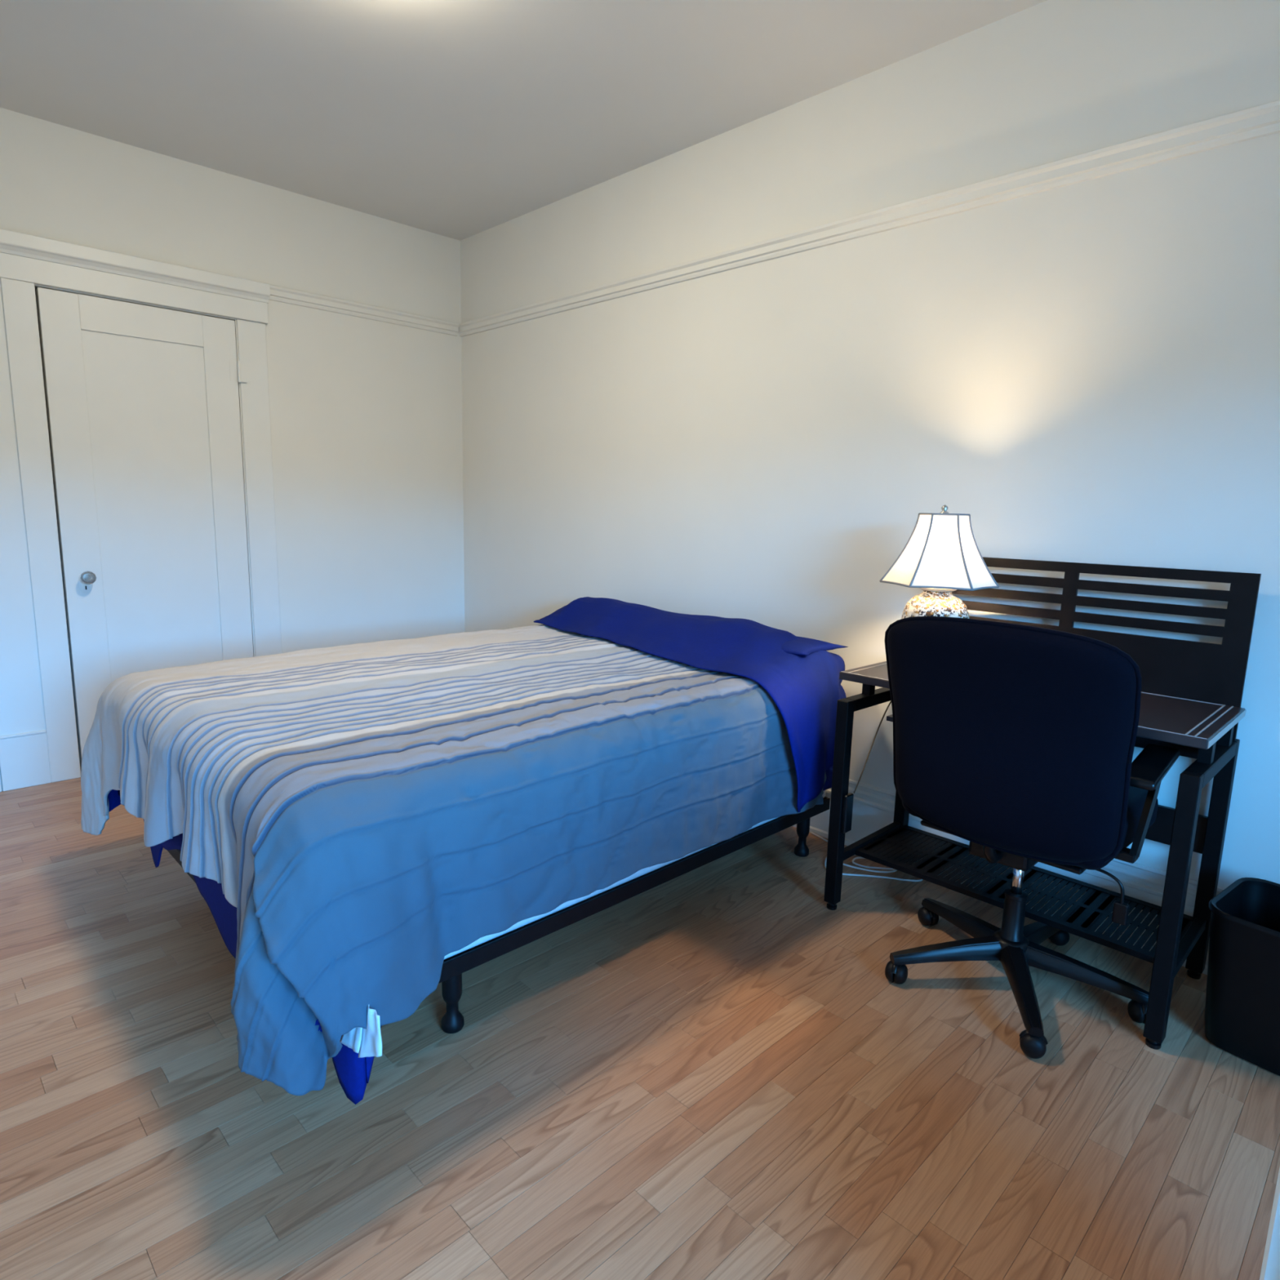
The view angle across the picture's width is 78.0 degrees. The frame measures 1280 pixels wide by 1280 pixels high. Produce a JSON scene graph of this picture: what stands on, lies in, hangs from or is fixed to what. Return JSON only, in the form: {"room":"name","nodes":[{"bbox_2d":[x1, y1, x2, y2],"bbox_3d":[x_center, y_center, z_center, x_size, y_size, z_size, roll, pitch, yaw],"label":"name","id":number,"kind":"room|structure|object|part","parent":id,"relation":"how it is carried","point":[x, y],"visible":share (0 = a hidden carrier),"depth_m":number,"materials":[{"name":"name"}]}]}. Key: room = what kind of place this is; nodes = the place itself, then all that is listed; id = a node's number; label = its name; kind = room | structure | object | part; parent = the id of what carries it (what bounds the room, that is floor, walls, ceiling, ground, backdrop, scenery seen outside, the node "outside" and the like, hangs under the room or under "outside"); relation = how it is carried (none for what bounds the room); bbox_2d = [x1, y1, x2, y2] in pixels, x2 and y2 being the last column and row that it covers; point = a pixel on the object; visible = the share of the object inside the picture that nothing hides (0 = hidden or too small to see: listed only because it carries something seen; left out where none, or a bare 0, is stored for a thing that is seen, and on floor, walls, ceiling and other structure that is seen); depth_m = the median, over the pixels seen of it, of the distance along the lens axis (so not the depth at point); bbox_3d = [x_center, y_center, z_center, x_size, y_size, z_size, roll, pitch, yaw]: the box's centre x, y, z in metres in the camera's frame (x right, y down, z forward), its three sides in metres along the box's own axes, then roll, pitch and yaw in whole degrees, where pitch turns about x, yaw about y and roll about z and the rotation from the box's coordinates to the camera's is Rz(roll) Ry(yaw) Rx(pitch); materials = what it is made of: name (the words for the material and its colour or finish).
{"room":"bedroom","nodes":[
{"label":"bedroom","id":0,"kind":"room"},
{"bbox_2d":[35,293,80,766],"bbox_3d":[-2.268,-0.486,3.665,0.844,2.081,0.010,-8,13,-44],"label":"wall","id":1,"kind":"structure","parent":0,"point":[35,293],"depth_m":3.41,"materials":[{"name":"white paint"}]},
{"bbox_2d":[0,107,464,791],"bbox_3d":[-2.368,-0.712,3.408,3.600,2.707,0.150,-8,13,-44],"label":"wall","id":2,"kind":"structure","parent":0,"point":[366,415],"depth_m":4.01,"materials":[{"name":"paint"}]},
{"bbox_2d":[0,280,51,791],"bbox_3d":[-3.012,-0.324,2.718,1.448,2.036,0.024,-8,13,-44],"label":"door","id":3,"kind":"structure","parent":2,"relation":"attached to","point":[24,762],"depth_m":3.23,"materials":[{"name":"paint"}]},
{"bbox_2d":[0,277,80,782],"bbox_3d":[-2.458,-0.400,3.257,0.105,2.036,0.020,-8,13,-44],"label":"trim","id":4,"kind":"structure","parent":2,"relation":"attached to","point":[19,298],"depth_m":3.24,"materials":[{"name":"paint"}]},
{"bbox_2d":[0,252,268,324],"bbox_3d":[-2.631,-1.422,2.887,2.440,0.092,0.024,-8,13,-44],"label":"trim","id":5,"kind":"structure","parent":2,"relation":"attached to","point":[38,272],"depth_m":3.33,"materials":[{"name":"paint"}]},
{"bbox_2d":[0,228,270,303],"bbox_3d":[-2.619,-1.506,2.865,2.444,0.081,0.050,-8,13,-44],"label":"trim","id":6,"kind":"structure","parent":2,"relation":"attached to","point":[13,242],"depth_m":3.30,"materials":[{"name":"paint"}]},
{"bbox_2d":[35,287,253,767],"bbox_3d":[-2.137,-0.446,3.563,0.766,2.010,0.122,-8,13,-44],"label":"door","id":7,"kind":"structure","parent":2,"relation":"in","point":[143,410],"depth_m":3.49,"materials":[{"name":"paint"}]},
{"bbox_3d":[-2.331,-0.263,3.343,0.057,0.057,0.033,-8,13,-44],"label":"knob","id":8,"kind":"part","parent":7,"relation":"part of","materials":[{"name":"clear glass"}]},
{"bbox_3d":[-2.173,-0.492,3.566,0.459,1.650,0.035,-8,13,-44],"label":"panel","id":9,"kind":"part","parent":7,"relation":"part of","materials":[{"name":"paint"}]},
{"bbox_2d":[236,319,281,656],"bbox_3d":[-1.842,-0.485,3.862,0.127,2.036,0.009,-8,13,-44],"label":"trim","id":10,"kind":"structure","parent":2,"relation":"attached to","point":[251,335],"depth_m":3.82,"materials":[{"name":"paint"}]},
{"bbox_2d":[269,284,459,336],"bbox_3d":[-1.385,-1.687,4.072,1.025,0.066,0.030,-8,13,-44],"label":"trim","id":11,"kind":"structure","parent":2,"relation":"attached to","point":[279,294],"depth_m":4.03,"materials":[{"name":"paint"}]},
{"bbox_2d":[0,0,1047,240],"bbox_3d":[-0.080,-1.664,0.913,3.900,0.100,6.600,-8,13,-44],"label":"ceiling","id":12,"kind":"structure","parent":0,"point":[460,120],"depth_m":2.71,"materials":[{"name":"paint"}]},
{"bbox_2d":[0,777,1279,1279],"bbox_3d":[-0.148,1.055,1.363,3.900,0.100,6.600,-8,13,-44],"label":"floor","id":13,"kind":"structure","parent":0,"point":[717,1070],"depth_m":1.62,"materials":[{"name":"brown wood"}]},
{"bbox_2d":[167,795,830,1033],"bbox_3d":[-0.452,0.670,2.742,1.864,0.193,1.373,-8,13,-44],"label":"frame","id":14,"kind":"object","parent":13,"relation":"on","point":[453,966],"visible":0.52,"depth_m":2.11,"materials":[{"name":"metal"}]},
{"bbox_3d":[-1.114,0.686,2.088,0.008,0.044,1.354,-8,13,-44],"label":"foot rail","id":15,"kind":"part","parent":14,"relation":"part of","materials":[{"name":"metal"}]},
{"bbox_3d":[-0.440,0.835,1.853,0.054,0.160,0.054,-8,13,-44],"label":"leg","id":16,"kind":"part","parent":14,"relation":"part of","materials":[{"name":"metal"}]},
{"bbox_3d":[0.027,0.688,2.250,1.860,0.044,0.008,-8,13,-44],"label":"rail","id":17,"kind":"part","parent":14,"relation":"part of","materials":[{"name":"metal"}]},
{"bbox_2d":[444,790,825,959],"bbox_3d":[-0.447,0.488,2.713,1.846,0.188,1.354,-8,13,-44],"label":"box spring","id":18,"kind":"object","parent":14,"relation":"on","point":[648,869],"visible":0.09,"depth_m":2.06,"materials":[{"name":"white fabric"}]},
{"bbox_3d":[-0.425,0.266,2.670,1.887,0.264,1.416,-8,13,-44],"label":"mattress","id":19,"kind":"object","parent":18,"relation":"on","visible":0},
{"bbox_2d":[80,624,826,1095],"bbox_3d":[-0.588,0.367,2.534,1.814,0.559,1.748,-8,13,-44],"label":"duvet","id":20,"kind":"object","parent":19,"relation":"on","point":[367,814],"visible":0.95,"depth_m":1.83,"materials":[{"name":"fabric"}]},
{"bbox_2d":[118,596,846,1104],"bbox_3d":[-0.399,0.333,2.573,1.986,0.742,1.639,-8,13,-44],"label":"sheet","id":21,"kind":"object","parent":19,"relation":"on","point":[806,690],"visible":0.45,"depth_m":2.57,"materials":[{"name":"blue fabric"}]},
{"bbox_2d":[781,635,848,655],"bbox_3d":[0.394,0.009,2.896,0.260,0.079,0.678,-8,13,-44],"label":"pillow","id":22,"kind":"object","parent":21,"relation":"on","point":[802,646],"visible":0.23,"depth_m":2.67,"materials":[{"name":"blue fabric"}]},
{"bbox_3d":[0.586,0.696,2.847,0.054,0.160,0.054,-8,13,-44],"label":"leg","id":23,"kind":"part","parent":14,"relation":"part of","materials":[{"name":"metal"}]},
{"bbox_2d":[810,831,923,881],"bbox_3d":[0.742,0.781,2.796,0.236,0.014,0.479,-8,13,-44],"label":"cable","id":24,"kind":"object","parent":13,"relation":"on","point":[811,833],"visible":0.52,"depth_m":2.72,"materials":[{"name":"white plastic"}]},
{"bbox_2d":[884,616,1180,1058],"bbox_3d":[1.008,0.419,2.053,0.634,0.985,0.659,-8,13,-44],"label":"office chair","id":25,"kind":"object","parent":13,"relation":"on","point":[1015,742],"visible":0.95,"depth_m":1.86,"materials":[{"name":"black fabric"}]},
{"bbox_3d":[0.807,0.818,2.086,0.288,0.065,0.060,1,9,-4],"label":"arm","id":26,"kind":"part","parent":25,"relation":"part of","materials":[{"name":"black plastic"}]},
{"bbox_3d":[0.918,0.792,2.257,0.060,0.065,0.288,-2,10,-21],"label":"arm","id":27,"kind":"part","parent":25,"relation":"part of","materials":[{"name":"black plastic"}]},
{"bbox_3d":[0.846,0.234,1.894,0.183,0.564,0.573,-8,13,-44],"label":"backrest","id":28,"kind":"part","parent":25,"relation":"part of","materials":[{"name":"black fabric"}]},
{"bbox_3d":[0.937,0.847,1.931,0.060,0.065,0.288,4,10,14],"label":"arm","id":29,"kind":"part","parent":25,"relation":"part of","materials":[{"name":"black plastic"}]},
{"bbox_3d":[1.044,0.436,2.130,0.480,0.127,0.510,-8,13,-44],"label":"seat","id":30,"kind":"part","parent":25,"relation":"part of","materials":[{"name":"black fabric"}]},
{"bbox_3d":[1.116,0.805,2.207,0.288,0.065,0.060,-6,12,-39],"label":"arm","id":31,"kind":"part","parent":25,"relation":"part of","materials":[{"name":"black plastic"}]},
{"bbox_3d":[1.127,0.839,2.005,0.288,0.065,0.060,7,11,32],"label":"arm","id":32,"kind":"part","parent":25,"relation":"part of","materials":[{"name":"black plastic"}]},
{"bbox_3d":[1.086,0.584,1.956,0.008,0.072,0.202,-8,13,-44],"label":"lever","id":33,"kind":"part","parent":25,"relation":"part of","materials":[{"name":"black plastic"}]},
{"bbox_2d":[823,556,1261,1049],"bbox_3d":[1.067,0.337,2.221,0.464,1.096,0.916,-8,13,-44],"label":"desk","id":34,"kind":"object","parent":13,"relation":"on","point":[1192,691],"visible":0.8,"depth_m":2.12,"materials":[{"name":"black wood"}]},
{"bbox_3d":[0.608,0.498,2.419,0.038,0.646,0.038,-8,13,-44],"label":"leg","id":35,"kind":"part","parent":34,"relation":"part of","materials":[{"name":"black wood"}]},
{"bbox_3d":[0.765,0.177,2.514,0.379,0.036,0.038,-8,13,-44],"label":"arm rail","id":36,"kind":"part","parent":34,"relation":"part of","materials":[{"name":"black wood"}]},
{"bbox_3d":[0.709,0.135,2.451,0.032,0.064,0.026,-8,13,-44],"label":"spacer post","id":37,"kind":"part","parent":34,"relation":"part of","materials":[{"name":"black wood"}]},
{"bbox_3d":[0.753,0.657,2.594,0.379,0.026,0.024,-8,13,-44],"label":"rail","id":38,"kind":"part","parent":34,"relation":"part of","materials":[{"name":"black wood"}]},
{"bbox_2d":[886,714,893,721],"bbox_3d":[1.017,0.257,2.258,0.260,0.014,0.543,-8,13,-44],"label":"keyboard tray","id":39,"kind":"object","parent":34,"relation":"on","point":[890,718],"depth_m":2.35,"materials":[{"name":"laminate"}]},
{"bbox_3d":[0.907,0.458,2.709,0.038,0.646,0.038,-8,13,-44],"label":"leg","id":40,"kind":"part","parent":34,"relation":"part of","materials":[{"name":"black wood"}]},
{"bbox_2d":[853,504,999,793],"bbox_3d":[0.888,0.035,2.387,0.394,0.874,0.295,-8,13,-44],"label":"table lamp","id":41,"kind":"object","parent":34,"relation":"on","point":[941,556],"visible":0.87,"depth_m":2.26,"materials":[{"name":"fabric"}]},
{"bbox_3d":[0.836,0.263,2.473,0.394,0.394,0.137,-8,13,-44],"label":"cord","id":42,"kind":"part","parent":41,"relation":"part of","materials":[{"name":"white plastic"}]},
{"bbox_3d":[0.886,-0.266,2.328,0.326,0.204,0.288,-8,13,-44],"label":"lamp shade","id":43,"kind":"part","parent":41,"relation":"part of","materials":[{"name":"white fabric"}]},
{"bbox_2d":[854,825,1194,963],"bbox_3d":[1.091,0.715,2.321,0.315,0.016,0.847,-8,13,-44],"label":"shelf","id":44,"kind":"object","parent":34,"relation":"attached to","point":[894,846],"depth_m":2.28,"materials":[{"name":"black metal"}]},
{"bbox_3d":[1.243,0.024,2.301,0.012,0.496,0.840,-8,13,-44],"label":"panel","id":45,"kind":"part","parent":34,"relation":"part of","materials":[{"name":"black wood"}]},
{"bbox_3d":[1.217,0.615,1.807,0.038,0.646,0.038,-8,13,-44],"label":"leg","id":46,"kind":"part","parent":34,"relation":"part of","materials":[{"name":"black wood"}]},
{"bbox_3d":[1.362,0.774,1.982,0.379,0.026,0.024,-8,13,-44],"label":"rail","id":47,"kind":"part","parent":34,"relation":"part of","materials":[{"name":"black wood"}]},
{"bbox_3d":[1.318,0.252,1.839,0.032,0.064,0.026,-8,13,-44],"label":"spacer post","id":48,"kind":"part","parent":34,"relation":"part of","materials":[{"name":"black wood"}]},
{"bbox_3d":[1.374,0.294,1.902,0.379,0.036,0.038,-8,13,-44],"label":"arm rail","id":49,"kind":"part","parent":34,"relation":"part of","materials":[{"name":"black wood"}]},
{"bbox_3d":[1.516,0.575,2.097,0.038,0.646,0.038,-8,13,-44],"label":"leg","id":50,"kind":"part","parent":34,"relation":"part of","materials":[{"name":"black wood"}]},
{"bbox_3d":[1.472,0.231,1.988,0.032,0.064,0.026,-8,13,-44],"label":"spacer post","id":51,"kind":"part","parent":34,"relation":"part of","materials":[{"name":"black wood"}]},
{"bbox_2d":[1204,877,1279,1075],"bbox_3d":[1.492,0.790,1.855,0.298,0.342,0.248,-6,12,-37],"label":"waste bin","id":52,"kind":"object","parent":13,"relation":"on","point":[1242,1006],"visible":1,"depth_m":1.81,"materials":[{"name":"black plastic"}]},
{"bbox_2d":[1259,1166,1279,1279],"bbox_3d":[0.847,0.764,0.692,0.511,0.742,0.484,-8,13,-44],"label":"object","id":53,"kind":"object","parent":13,"relation":"on","point":[1270,1268],"visible":1,"depth_m":0.67,"materials":[{"name":"paint"}]},
{"bbox_2d":[460,0,1279,888],"bbox_3d":[1.226,-0.462,2.441,0.150,2.707,6.600,-8,13,-44],"label":"wall","id":54,"kind":"structure","parent":0,"point":[1088,371],"depth_m":2.56,"materials":[{"name":"paint"}]},
{"bbox_2d":[457,99,1279,337],"bbox_3d":[1.183,-1.318,2.235,0.030,0.066,6.300,-8,13,-44],"label":"trim","id":55,"kind":"structure","parent":54,"relation":"attached to","point":[1263,120],"depth_m":2.45,"materials":[{"name":"paint"}]},
{"bbox_2d":[792,778,1225,974],"bbox_3d":[1.135,0.710,2.574,0.022,0.248,6.300,-8,13,-44],"label":"baseboard","id":56,"kind":"structure","parent":54,"relation":"attached to","point":[873,807],"depth_m":2.44,"materials":[{"name":"paint"}]}
]}

